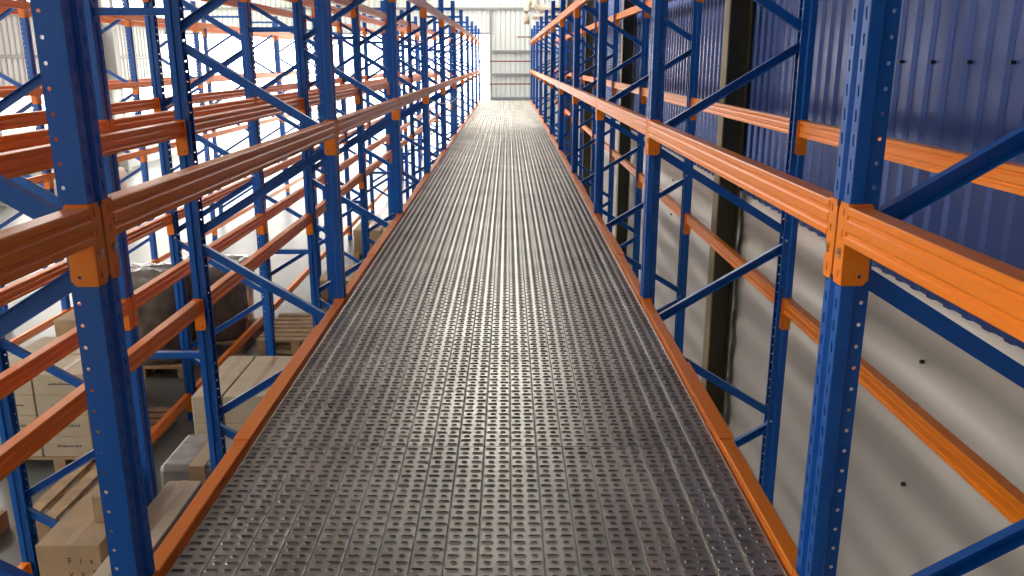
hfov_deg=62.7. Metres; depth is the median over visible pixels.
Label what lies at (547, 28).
beam
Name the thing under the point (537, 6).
ventilation duct
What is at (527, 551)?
plank
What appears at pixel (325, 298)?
wooden pallet
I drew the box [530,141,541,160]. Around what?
plank
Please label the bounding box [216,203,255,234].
beam
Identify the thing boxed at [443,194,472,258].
plank
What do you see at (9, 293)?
beam
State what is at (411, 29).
frame
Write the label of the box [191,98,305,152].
beam
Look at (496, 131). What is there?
plank
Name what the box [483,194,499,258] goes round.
plank
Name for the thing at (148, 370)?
wooden pallet
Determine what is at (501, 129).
plank
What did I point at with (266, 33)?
beam
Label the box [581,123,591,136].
beam
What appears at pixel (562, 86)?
beam
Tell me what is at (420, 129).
beam
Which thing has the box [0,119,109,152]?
beam
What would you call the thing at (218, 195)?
beam
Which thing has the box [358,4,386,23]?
beam
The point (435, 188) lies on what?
plank
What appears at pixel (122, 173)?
bale
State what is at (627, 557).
plank
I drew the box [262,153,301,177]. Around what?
beam
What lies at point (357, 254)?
wooden pallet
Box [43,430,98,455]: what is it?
carton
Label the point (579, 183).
edge cover
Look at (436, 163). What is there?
beam
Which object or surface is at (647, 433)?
plank
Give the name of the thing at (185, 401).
beam
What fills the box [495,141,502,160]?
plank
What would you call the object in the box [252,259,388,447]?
plank
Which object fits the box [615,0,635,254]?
column
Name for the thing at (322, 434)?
plank
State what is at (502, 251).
plank
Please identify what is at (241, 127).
beam
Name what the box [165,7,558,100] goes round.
trim
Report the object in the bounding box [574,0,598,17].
beam
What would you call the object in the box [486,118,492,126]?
plank
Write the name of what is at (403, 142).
beam
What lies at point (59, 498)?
wooden pallet
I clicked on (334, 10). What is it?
beam
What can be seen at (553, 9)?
frame
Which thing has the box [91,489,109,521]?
carton
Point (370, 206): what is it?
beam
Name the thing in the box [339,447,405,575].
plank
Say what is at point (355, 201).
spacer
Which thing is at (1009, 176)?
beam
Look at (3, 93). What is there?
beam
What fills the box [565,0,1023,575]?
wall
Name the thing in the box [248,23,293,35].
spacer
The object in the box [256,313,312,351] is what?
wooden pallet
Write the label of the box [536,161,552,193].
plank
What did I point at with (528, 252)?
plank
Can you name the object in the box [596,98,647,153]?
beam
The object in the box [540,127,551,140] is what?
plank
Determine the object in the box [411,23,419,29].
beam
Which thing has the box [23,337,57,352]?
carton
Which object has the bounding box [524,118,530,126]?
plank
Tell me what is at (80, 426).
carton
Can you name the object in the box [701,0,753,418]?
column
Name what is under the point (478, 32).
frame
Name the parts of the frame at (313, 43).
post, post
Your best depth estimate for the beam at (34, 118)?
5.50 m
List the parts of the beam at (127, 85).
plate, plate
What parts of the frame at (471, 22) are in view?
post, post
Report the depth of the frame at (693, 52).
7.42 m
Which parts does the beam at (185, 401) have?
plate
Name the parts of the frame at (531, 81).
post, post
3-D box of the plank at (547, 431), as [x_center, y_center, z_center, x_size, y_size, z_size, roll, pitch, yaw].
[0.129,0.199,4.541,0.094,0.031,3.010,0,15,0]
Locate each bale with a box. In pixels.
[118,167,127,189]
[130,262,196,364]
[182,254,254,341]
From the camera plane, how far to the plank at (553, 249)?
7.03 m
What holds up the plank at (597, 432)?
on the bearer
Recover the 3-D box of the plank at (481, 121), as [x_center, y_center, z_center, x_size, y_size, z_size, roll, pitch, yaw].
[-0.703,-3.751,19.080,0.094,0.031,3.010,0,15,0]
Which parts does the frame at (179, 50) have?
post, post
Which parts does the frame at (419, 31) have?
post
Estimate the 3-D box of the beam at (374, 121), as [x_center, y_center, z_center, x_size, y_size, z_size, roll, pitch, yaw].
[-3.155,-3.888,19.776,0.072,0.193,2.785,0,15,0]
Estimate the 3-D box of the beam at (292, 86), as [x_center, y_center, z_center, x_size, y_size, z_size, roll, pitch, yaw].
[-3.115,-2.673,11.418,0.072,0.193,2.785,0,15,0]
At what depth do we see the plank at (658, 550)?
2.61 m
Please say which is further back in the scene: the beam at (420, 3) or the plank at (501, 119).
the plank at (501, 119)
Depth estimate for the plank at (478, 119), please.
18.99 m
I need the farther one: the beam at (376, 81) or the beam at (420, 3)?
the beam at (376, 81)
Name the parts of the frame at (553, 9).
post, post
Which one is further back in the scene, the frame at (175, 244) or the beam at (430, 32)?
the beam at (430, 32)
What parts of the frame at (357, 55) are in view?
post, post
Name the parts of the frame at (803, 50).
post, post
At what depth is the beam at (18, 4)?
9.64 m
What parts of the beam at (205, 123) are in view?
plate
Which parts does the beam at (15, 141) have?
plate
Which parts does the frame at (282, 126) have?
post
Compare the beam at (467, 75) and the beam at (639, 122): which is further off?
the beam at (467, 75)
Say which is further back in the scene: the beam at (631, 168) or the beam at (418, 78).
the beam at (418, 78)
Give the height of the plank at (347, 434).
0.031 m
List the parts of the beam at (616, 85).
plate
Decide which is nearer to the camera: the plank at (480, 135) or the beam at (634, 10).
the beam at (634, 10)
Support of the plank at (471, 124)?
on the bearer
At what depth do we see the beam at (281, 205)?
8.37 m
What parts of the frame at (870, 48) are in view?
post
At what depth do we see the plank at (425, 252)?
7.02 m
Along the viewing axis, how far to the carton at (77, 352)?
7.38 m
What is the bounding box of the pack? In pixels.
[160,434,233,488]
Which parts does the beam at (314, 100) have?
plate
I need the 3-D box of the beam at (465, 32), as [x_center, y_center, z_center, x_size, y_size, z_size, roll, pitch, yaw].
[-1.076,-5.821,19.261,0.072,0.193,2.785,0,15,0]
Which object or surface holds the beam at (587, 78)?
attached to the frame at (553, 9)
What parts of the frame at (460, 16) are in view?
post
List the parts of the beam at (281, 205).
plate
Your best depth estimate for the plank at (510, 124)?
18.85 m
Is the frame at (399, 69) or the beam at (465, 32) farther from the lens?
the frame at (399, 69)
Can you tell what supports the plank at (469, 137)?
on the bearer
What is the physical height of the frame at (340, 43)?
4.375 m
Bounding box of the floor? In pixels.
[0,152,510,566]
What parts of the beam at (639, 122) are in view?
plate, plate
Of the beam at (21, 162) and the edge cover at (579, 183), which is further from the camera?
the edge cover at (579, 183)
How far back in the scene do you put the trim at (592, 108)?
20.62 m
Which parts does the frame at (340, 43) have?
post, post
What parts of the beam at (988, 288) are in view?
plate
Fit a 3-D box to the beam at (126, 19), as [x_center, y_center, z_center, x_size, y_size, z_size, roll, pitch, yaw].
[-5.702,-3.617,11.149,0.072,0.193,2.785,0,15,0]
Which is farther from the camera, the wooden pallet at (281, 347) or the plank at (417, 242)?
the wooden pallet at (281, 347)
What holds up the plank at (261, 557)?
on the bearer
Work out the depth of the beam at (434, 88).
11.40 m
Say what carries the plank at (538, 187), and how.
on the bearer
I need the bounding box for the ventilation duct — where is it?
[523,0,566,23]
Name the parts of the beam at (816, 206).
plate, plate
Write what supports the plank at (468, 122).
on the bearer
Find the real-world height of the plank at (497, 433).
0.031 m
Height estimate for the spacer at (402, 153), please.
0.100 m
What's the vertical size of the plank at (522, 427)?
0.031 m
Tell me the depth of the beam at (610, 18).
13.41 m
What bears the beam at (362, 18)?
attached to the frame at (343, 63)
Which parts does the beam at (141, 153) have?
plate, plate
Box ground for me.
[0,99,489,151]
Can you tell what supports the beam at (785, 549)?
attached to the frame at (870, 48)
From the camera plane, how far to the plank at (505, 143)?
12.97 m
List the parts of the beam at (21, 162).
plate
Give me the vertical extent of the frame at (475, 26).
4.375 m
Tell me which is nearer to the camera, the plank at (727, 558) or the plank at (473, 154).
the plank at (727, 558)
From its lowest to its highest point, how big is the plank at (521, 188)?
0.031 m
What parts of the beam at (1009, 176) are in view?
plate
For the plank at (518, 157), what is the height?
0.031 m
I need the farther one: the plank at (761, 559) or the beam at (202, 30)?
the beam at (202, 30)
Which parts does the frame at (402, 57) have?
post, post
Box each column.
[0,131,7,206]
[98,0,132,170]
[566,0,572,163]
[582,0,594,196]
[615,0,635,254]
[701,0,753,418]
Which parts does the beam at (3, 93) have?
plate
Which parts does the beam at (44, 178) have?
plate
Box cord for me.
[431,83,464,103]
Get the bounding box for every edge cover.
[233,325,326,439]
[367,219,398,254]
[413,174,429,190]
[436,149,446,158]
[575,180,585,190]
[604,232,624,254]
[676,362,734,438]
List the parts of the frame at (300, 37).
post, post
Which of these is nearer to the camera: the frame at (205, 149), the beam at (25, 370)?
the beam at (25, 370)
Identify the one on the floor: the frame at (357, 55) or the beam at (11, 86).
the frame at (357, 55)
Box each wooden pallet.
[0,510,9,534]
[14,460,104,540]
[27,407,176,471]
[143,349,199,378]
[197,318,263,353]
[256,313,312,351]
[257,342,295,355]
[319,296,329,301]
[353,251,362,258]
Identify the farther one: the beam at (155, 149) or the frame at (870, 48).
the beam at (155, 149)
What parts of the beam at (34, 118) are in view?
plate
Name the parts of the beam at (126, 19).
plate, plate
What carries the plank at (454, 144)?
on the bearer
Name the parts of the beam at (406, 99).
plate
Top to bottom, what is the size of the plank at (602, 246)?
0.031 m
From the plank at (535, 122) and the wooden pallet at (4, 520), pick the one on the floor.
the wooden pallet at (4, 520)
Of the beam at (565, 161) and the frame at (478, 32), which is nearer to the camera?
the beam at (565, 161)
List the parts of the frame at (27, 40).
post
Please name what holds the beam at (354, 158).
attached to the frame at (313, 43)
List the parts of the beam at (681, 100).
plate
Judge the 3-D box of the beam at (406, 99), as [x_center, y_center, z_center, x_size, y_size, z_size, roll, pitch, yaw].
[-1.023,-1.942,8.731,0.072,0.193,2.785,0,15,0]
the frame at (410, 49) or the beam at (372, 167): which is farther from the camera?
the frame at (410, 49)
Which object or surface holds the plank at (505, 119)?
on the bearer
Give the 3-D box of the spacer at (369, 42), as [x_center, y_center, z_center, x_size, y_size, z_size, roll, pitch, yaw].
[-2.082,-3.682,12.597,0.411,0.100,0.060,0,15,0]
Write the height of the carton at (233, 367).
0.233 m
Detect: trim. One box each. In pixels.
[0,14,168,58]
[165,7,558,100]
[590,108,592,192]
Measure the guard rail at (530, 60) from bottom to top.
0.120 m
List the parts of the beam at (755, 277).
plate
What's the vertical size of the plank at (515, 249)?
0.031 m
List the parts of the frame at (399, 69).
post, post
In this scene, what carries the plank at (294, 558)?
on the bearer
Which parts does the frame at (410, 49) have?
post, post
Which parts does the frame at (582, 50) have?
post, post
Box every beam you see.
[0,0,26,17]
[0,7,39,15]
[0,85,41,89]
[0,88,38,103]
[0,98,160,130]
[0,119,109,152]
[0,120,188,178]
[0,202,108,286]
[0,214,173,306]
[0,297,133,399]
[0,298,205,481]
[7,309,68,351]
[17,562,32,574]
[25,1,130,26]
[26,173,51,188]
[38,82,137,103]
[50,149,145,187]
[69,259,157,310]
[100,17,144,26]
[101,119,337,278]
[108,78,150,82]
[109,97,255,153]
[130,16,197,32]
[131,213,265,326]
[137,78,202,93]
[145,134,207,161]
[150,393,192,442]
[152,297,345,575]
[153,0,239,7]
[156,23,204,36]
[157,227,216,262]
[163,76,209,83]
[163,89,246,107]
[175,175,251,219]
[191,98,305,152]
[194,311,264,390]
[197,22,241,32]
[202,76,243,87]
[206,28,239,33]
[207,124,249,139]
[208,213,312,319]
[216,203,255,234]
[248,0,316,17]
[250,2,302,20]
[253,32,278,39]
[253,33,274,41]
[255,87,321,119]
[256,72,277,74]
[256,73,281,80]
[258,115,284,124]
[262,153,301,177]
[264,173,326,232]
[265,83,306,92]
[266,184,288,200]
[273,263,317,312]
[278,32,293,36]
[279,36,293,39]
[285,72,296,76]
[289,175,302,190]
[306,15,339,32]
[307,87,359,106]
[310,78,342,86]
[314,134,345,150]
[314,173,363,228]
[320,226,350,265]
[331,0,355,17]
[331,5,359,26]
[335,83,354,90]
[336,97,399,153]
[340,153,365,171]
[342,23,365,36]
[345,75,367,82]
[345,213,402,302]
[347,123,369,136]
[352,202,372,226]
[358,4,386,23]
[359,14,384,32]
[362,78,386,85]
[362,82,389,94]
[365,134,389,156]
[366,149,391,176]
[369,73,382,78]
[371,115,384,125]
[374,185,387,203]
[396,0,426,17]
[397,19,409,32]
[397,26,403,36]
[399,78,411,88]
[399,87,428,118]
[400,123,406,131]
[401,134,412,147]
[403,173,430,216]
[404,28,417,39]
[407,115,419,131]
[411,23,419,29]
[413,76,420,81]
[414,125,422,136]
[426,1,443,26]
[427,29,435,39]
[428,73,436,80]
[428,82,445,97]
[429,116,437,124]
[430,150,446,174]
[444,15,455,32]
[445,78,456,93]
[446,135,456,150]
[455,22,462,36]
[456,75,463,83]
[463,28,468,39]
[464,73,469,80]
[469,32,473,41]
[539,29,543,39]
[539,73,543,80]
[544,22,550,36]
[544,75,549,83]
[549,134,557,150]
[550,15,559,32]
[550,78,558,89]
[558,149,570,174]
[559,82,572,103]
[560,2,573,26]
[564,109,570,115]
[571,173,593,217]
[572,87,596,118]
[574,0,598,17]
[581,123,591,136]
[582,75,592,83]
[583,23,594,36]
[593,134,609,151]
[594,78,610,88]
[594,213,640,302]
[596,15,612,32]
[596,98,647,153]
[611,149,635,176]
[613,82,638,94]
[615,6,641,26]
[637,173,681,222]
[640,296,798,575]
[641,87,686,106]
[644,0,693,17]
[646,119,838,278]
[683,213,777,318]
[689,98,792,151]
[779,298,1023,523]
[794,120,1023,195]
[833,201,1023,342]
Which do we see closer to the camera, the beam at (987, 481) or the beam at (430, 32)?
the beam at (987, 481)
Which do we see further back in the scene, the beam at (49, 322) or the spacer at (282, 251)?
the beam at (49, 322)
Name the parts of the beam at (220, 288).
plate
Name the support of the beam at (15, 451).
attached to the frame at (64, 46)
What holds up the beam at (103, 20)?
attached to the frame at (129, 36)
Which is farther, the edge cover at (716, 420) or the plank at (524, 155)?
the plank at (524, 155)
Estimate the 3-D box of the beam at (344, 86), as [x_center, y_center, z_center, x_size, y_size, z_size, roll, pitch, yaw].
[-2.293,-2.674,11.422,0.072,0.193,2.785,0,15,0]
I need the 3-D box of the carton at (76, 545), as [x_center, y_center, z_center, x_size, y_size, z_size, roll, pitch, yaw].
[-2.458,1.518,4.959,0.365,0.352,0.562,0,15,0]
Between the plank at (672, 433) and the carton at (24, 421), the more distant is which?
the carton at (24, 421)
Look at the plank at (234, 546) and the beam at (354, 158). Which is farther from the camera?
the beam at (354, 158)
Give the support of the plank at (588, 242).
on the bearer
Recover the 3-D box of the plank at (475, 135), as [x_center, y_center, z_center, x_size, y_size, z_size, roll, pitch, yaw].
[-0.688,-2.961,16.172,0.094,0.031,3.010,0,15,0]
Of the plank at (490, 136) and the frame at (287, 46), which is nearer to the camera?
the plank at (490, 136)
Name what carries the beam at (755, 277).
attached to the frame at (803, 50)
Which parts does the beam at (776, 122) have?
plate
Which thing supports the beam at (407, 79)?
attached to the frame at (440, 2)
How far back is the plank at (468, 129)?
15.95 m
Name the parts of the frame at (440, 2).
post, post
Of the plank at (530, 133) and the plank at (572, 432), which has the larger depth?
the plank at (530, 133)
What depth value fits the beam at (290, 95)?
8.45 m
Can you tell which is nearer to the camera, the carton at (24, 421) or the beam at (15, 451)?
the beam at (15, 451)
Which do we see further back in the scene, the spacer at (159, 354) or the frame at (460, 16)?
the frame at (460, 16)
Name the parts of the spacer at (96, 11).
spacer plate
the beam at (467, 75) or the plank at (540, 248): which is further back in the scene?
the beam at (467, 75)
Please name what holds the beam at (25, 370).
attached to the frame
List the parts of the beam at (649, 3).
plate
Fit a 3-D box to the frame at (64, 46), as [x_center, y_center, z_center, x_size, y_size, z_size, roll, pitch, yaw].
[-1.401,0.617,2.184,0.896,4.375,0.130,0,15,0]
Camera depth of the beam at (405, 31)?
19.87 m
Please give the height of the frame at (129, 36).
4.375 m
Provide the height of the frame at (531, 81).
4.375 m
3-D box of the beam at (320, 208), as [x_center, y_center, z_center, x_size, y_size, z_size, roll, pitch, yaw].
[-1.845,-0.958,8.994,0.072,0.193,2.785,0,15,0]
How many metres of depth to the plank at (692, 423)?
3.88 m
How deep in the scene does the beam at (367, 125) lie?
16.75 m
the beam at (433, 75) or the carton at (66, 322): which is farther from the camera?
the beam at (433, 75)
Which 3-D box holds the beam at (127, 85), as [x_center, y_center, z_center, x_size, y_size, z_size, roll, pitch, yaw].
[-5.702,-2.670,11.406,0.072,0.193,2.785,0,15,0]
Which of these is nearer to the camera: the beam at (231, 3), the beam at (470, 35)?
the beam at (231, 3)
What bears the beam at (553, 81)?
attached to the frame at (614, 47)
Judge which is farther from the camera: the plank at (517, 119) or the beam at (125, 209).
the plank at (517, 119)
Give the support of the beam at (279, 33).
attached to the frame at (282, 126)
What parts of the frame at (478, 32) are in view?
post, post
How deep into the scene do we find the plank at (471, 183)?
10.03 m
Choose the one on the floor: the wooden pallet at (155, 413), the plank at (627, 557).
the wooden pallet at (155, 413)
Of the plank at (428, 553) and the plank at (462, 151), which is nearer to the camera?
the plank at (428, 553)
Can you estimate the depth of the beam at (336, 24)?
14.91 m
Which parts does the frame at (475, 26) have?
post, post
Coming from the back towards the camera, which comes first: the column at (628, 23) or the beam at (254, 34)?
the beam at (254, 34)
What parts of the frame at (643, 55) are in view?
post, post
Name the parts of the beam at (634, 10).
plate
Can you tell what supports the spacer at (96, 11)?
attached to the frame at (179, 50)
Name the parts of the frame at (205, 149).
post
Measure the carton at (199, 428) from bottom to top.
0.233 m
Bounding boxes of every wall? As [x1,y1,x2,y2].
[0,15,169,85]
[162,0,563,139]
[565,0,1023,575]
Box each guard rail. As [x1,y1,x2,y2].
[480,60,530,62]
[480,83,530,85]
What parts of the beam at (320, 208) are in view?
plate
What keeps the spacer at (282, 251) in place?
attached to the frame at (300, 37)
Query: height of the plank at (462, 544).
0.031 m
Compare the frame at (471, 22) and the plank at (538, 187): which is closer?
the plank at (538, 187)
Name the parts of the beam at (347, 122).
plate, plate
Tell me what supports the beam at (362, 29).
attached to the frame at (402, 57)
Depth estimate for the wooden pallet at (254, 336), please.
10.11 m
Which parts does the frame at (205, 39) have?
post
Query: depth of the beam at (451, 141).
13.96 m
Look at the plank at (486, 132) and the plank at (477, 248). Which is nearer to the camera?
the plank at (477, 248)
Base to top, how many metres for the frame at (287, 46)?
4.375 m
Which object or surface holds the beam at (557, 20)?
attached to the frame at (553, 9)
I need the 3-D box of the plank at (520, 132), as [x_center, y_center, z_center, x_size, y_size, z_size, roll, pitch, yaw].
[0.168,-2.962,16.175,0.094,0.031,3.010,0,15,0]
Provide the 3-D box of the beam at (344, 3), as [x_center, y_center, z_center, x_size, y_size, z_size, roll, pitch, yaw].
[-1.845,-2.889,8.469,0.072,0.193,2.785,0,15,0]
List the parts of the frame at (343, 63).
post, post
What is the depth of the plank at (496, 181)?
10.03 m
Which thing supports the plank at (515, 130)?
on the bearer
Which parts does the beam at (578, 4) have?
plate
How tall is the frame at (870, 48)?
4.375 m
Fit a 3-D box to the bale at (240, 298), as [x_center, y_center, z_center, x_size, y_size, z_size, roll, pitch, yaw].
[-3.672,0.073,10.264,0.942,0.918,0.936,0,15,0]
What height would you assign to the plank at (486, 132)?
0.031 m
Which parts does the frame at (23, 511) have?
post, post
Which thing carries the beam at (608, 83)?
attached to the frame at (614, 47)
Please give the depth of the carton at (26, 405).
6.94 m
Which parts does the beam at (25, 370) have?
plate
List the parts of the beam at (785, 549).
plate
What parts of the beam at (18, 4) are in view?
plate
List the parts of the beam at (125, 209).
plate, plate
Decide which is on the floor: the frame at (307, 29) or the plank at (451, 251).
the frame at (307, 29)
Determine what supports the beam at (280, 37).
attached to the frame at (287, 46)
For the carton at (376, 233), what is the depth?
14.61 m
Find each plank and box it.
[166,447,275,575]
[201,447,301,575]
[235,447,327,575]
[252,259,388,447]
[270,447,353,575]
[278,259,401,447]
[303,259,415,447]
[304,447,379,575]
[329,259,428,447]
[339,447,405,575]
[355,259,441,447]
[373,447,431,575]
[376,194,427,258]
[381,259,455,447]
[390,194,436,258]
[403,194,445,258]
[407,259,468,447]
[408,447,457,575]
[416,194,454,258]
[419,161,446,193]
[428,161,453,193]
[429,194,463,258]
[433,259,481,447]
[437,161,460,193]
[441,141,458,160]
[442,447,483,575]
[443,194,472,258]
[446,161,467,193]
[448,141,464,160]
[454,127,466,140]
[455,141,469,160]
[455,161,474,193]
[456,194,481,258]
[459,259,495,447]
[460,127,471,140]
[461,141,475,160]
[464,118,472,127]
[464,161,480,193]
[465,127,476,140]
[468,118,476,126]
[468,141,480,160]
[469,194,490,258]
[471,127,480,140]
[473,118,480,126]
[473,161,487,193]
[475,141,486,160]
[476,127,485,140]
[477,118,484,126]
[477,447,510,575]
[481,127,489,140]
[482,118,488,126]
[482,141,491,160]
[482,161,494,193]
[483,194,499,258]
[485,259,509,446]
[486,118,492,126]
[487,127,494,140]
[488,141,496,160]
[490,118,495,126]
[491,161,501,193]
[492,127,498,140]
[495,118,499,126]
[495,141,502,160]
[496,194,508,258]
[498,127,503,140]
[499,118,503,126]
[500,161,508,193]
[502,141,507,160]
[503,127,507,140]
[504,118,507,126]
[508,118,512,126]
[508,127,513,140]
[508,141,514,160]
[509,161,517,193]
[509,194,521,258]
[509,259,535,446]
[510,447,544,575]
[512,118,516,126]
[513,127,518,140]
[514,141,521,160]
[515,161,526,193]
[516,118,521,126]
[517,127,524,140]
[518,194,535,259]
[519,141,528,160]
[520,118,525,126]
[522,127,529,140]
[522,161,535,193]
[523,259,561,446]
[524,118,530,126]
[525,141,534,160]
[526,127,534,140]
[527,194,548,258]
[528,118,534,126]
[529,161,543,193]
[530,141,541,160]
[531,127,540,140]
[532,118,539,127]
[536,118,543,126]
[536,127,545,140]
[536,141,548,160]
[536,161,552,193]
[536,194,561,258]
[536,259,587,446]
[536,447,579,575]
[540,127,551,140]
[541,141,555,160]
[543,161,561,193]
[545,194,575,258]
[547,141,561,160]
[549,161,570,193]
[549,259,613,446]
[554,194,588,258]
[556,161,579,193]
[562,447,613,575]
[563,194,601,258]
[563,259,639,446]
[572,194,614,258]
[576,259,664,446]
[588,447,648,575]
[589,259,690,446]
[603,259,716,445]
[614,447,683,575]
[640,447,717,575]
[666,446,752,575]
[692,446,786,575]
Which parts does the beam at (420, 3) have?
plate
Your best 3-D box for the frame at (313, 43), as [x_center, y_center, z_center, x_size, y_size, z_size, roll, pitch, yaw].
[-2.698,-1.580,10.269,0.896,4.375,0.130,0,15,0]
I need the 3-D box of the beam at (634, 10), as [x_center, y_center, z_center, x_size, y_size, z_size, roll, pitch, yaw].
[1.571,-3.626,11.182,0.072,0.193,2.785,0,15,0]
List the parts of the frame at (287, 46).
post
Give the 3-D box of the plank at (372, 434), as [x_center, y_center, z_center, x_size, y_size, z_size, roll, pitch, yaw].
[-0.536,0.200,4.538,0.094,0.031,3.010,0,15,0]
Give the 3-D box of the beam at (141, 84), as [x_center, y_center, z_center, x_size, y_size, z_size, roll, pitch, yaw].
[-5.715,-3.402,14.103,0.072,0.193,2.785,0,15,0]
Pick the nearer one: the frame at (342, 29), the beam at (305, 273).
the beam at (305, 273)
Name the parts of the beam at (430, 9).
plate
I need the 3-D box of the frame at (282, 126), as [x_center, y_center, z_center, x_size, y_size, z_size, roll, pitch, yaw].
[-6.159,-4.507,21.041,0.896,4.375,0.130,0,15,0]
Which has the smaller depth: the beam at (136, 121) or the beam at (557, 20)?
the beam at (136, 121)
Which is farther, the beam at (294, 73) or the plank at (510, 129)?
the beam at (294, 73)
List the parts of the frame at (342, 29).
post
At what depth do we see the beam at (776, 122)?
5.59 m
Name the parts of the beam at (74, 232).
plate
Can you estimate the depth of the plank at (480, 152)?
12.98 m
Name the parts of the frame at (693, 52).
post, post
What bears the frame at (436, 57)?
on the floor
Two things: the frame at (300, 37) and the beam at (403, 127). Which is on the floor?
the frame at (300, 37)
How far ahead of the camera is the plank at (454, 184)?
10.03 m
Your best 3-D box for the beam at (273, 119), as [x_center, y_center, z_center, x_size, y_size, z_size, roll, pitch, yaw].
[-5.742,-3.884,19.765,0.072,0.193,2.785,0,15,0]
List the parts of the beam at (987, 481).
plate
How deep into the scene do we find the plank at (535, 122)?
18.99 m
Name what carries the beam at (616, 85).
attached to the frame at (643, 55)
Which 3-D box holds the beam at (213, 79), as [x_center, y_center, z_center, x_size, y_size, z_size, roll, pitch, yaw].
[-5.729,-4.135,16.800,0.072,0.193,2.785,0,15,0]
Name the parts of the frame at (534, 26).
post, post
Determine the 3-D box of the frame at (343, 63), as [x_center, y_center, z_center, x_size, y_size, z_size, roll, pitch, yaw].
[-2.711,-2.313,12.966,0.896,4.375,0.130,0,15,0]
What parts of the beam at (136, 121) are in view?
plate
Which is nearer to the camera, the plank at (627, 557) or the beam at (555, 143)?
the plank at (627, 557)
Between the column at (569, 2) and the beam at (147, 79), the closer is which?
the beam at (147, 79)
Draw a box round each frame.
[0,0,70,313]
[0,0,154,575]
[0,0,157,575]
[102,0,157,258]
[143,0,276,420]
[158,1,217,239]
[163,0,345,471]
[201,13,256,214]
[249,2,333,320]
[252,16,289,194]
[272,23,299,170]
[292,0,402,327]
[301,6,369,275]
[307,29,317,120]
[333,29,348,156]
[336,1,391,239]
[351,5,429,259]
[362,10,409,214]
[384,0,445,218]
[397,16,421,184]
[397,21,430,177]
[406,1,456,192]
[411,29,434,160]
[418,31,440,157]
[427,10,463,164]
[433,16,469,155]
[444,21,473,143]
[449,25,477,137]
[455,29,479,126]
[530,29,555,136]
[533,25,559,138]
[535,21,567,154]
[539,16,573,164]
[544,10,585,180]
[550,1,598,202]
[558,0,619,231]
[571,0,648,277]
[594,0,702,353]
[640,0,818,505]
[796,0,1023,575]
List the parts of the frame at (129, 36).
post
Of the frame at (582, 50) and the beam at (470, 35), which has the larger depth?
the beam at (470, 35)
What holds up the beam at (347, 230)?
attached to the frame at (340, 43)
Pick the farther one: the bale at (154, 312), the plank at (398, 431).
the bale at (154, 312)
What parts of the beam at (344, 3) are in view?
plate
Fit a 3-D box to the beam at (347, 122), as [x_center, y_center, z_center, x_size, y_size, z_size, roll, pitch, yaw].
[-1.010,-1.210,6.034,0.072,0.193,2.785,0,15,0]
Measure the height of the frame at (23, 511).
4.375 m
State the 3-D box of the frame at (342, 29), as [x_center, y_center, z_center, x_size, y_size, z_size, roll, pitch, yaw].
[-6.199,-6.705,29.133,0.896,4.375,0.130,0,15,0]
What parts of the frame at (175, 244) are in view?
post, post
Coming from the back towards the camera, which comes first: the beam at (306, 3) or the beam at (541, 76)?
the beam at (541, 76)
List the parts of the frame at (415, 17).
post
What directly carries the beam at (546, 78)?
attached to the frame at (553, 9)
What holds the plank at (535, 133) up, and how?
on the bearer
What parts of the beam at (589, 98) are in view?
plate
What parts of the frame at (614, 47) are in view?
post, post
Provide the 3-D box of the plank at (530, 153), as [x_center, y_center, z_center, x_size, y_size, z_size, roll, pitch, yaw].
[0.277,-2.172,13.267,0.094,0.031,3.010,0,15,0]
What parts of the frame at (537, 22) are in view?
post, post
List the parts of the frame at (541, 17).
post, post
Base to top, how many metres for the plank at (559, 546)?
0.031 m
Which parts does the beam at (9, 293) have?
plate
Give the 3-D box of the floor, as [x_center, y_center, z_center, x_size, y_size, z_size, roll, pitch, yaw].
[-5.135,-0.328,14.290,14.860,0.150,35.800,0,15,0]
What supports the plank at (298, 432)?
on the bearer
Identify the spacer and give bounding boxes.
[91,1,163,20]
[149,351,199,358]
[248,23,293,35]
[275,249,307,253]
[333,36,351,39]
[342,200,359,203]
[360,40,385,43]
[371,171,390,173]
[401,152,410,154]
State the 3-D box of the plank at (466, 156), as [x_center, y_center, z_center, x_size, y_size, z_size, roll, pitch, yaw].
[-0.674,-2.171,13.263,0.094,0.031,3.010,0,15,0]
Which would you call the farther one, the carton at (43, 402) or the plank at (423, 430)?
the carton at (43, 402)
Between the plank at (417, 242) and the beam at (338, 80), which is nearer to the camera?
the plank at (417, 242)
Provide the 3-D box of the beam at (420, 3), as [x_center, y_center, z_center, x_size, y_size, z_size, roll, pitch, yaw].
[-1.023,-2.890,8.473,0.072,0.193,2.785,0,15,0]
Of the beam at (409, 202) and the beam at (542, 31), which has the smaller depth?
the beam at (409, 202)
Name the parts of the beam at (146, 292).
plate, plate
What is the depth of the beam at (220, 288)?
6.11 m
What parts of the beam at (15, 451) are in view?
plate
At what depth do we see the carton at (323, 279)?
11.92 m
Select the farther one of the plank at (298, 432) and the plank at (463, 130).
the plank at (463, 130)
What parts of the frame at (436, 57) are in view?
post, post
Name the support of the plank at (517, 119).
on the bearer
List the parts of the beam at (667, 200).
plate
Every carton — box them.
[0,438,43,455]
[6,355,34,394]
[12,394,37,415]
[16,415,38,430]
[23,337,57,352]
[32,355,90,394]
[35,395,93,415]
[35,495,112,575]
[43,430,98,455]
[54,305,80,336]
[56,410,96,435]
[69,346,86,354]
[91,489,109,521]
[93,480,202,575]
[191,356,255,423]
[194,423,225,433]
[223,356,292,423]
[226,424,243,431]
[318,265,355,295]
[353,220,387,250]
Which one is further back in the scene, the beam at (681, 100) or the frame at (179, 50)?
the beam at (681, 100)

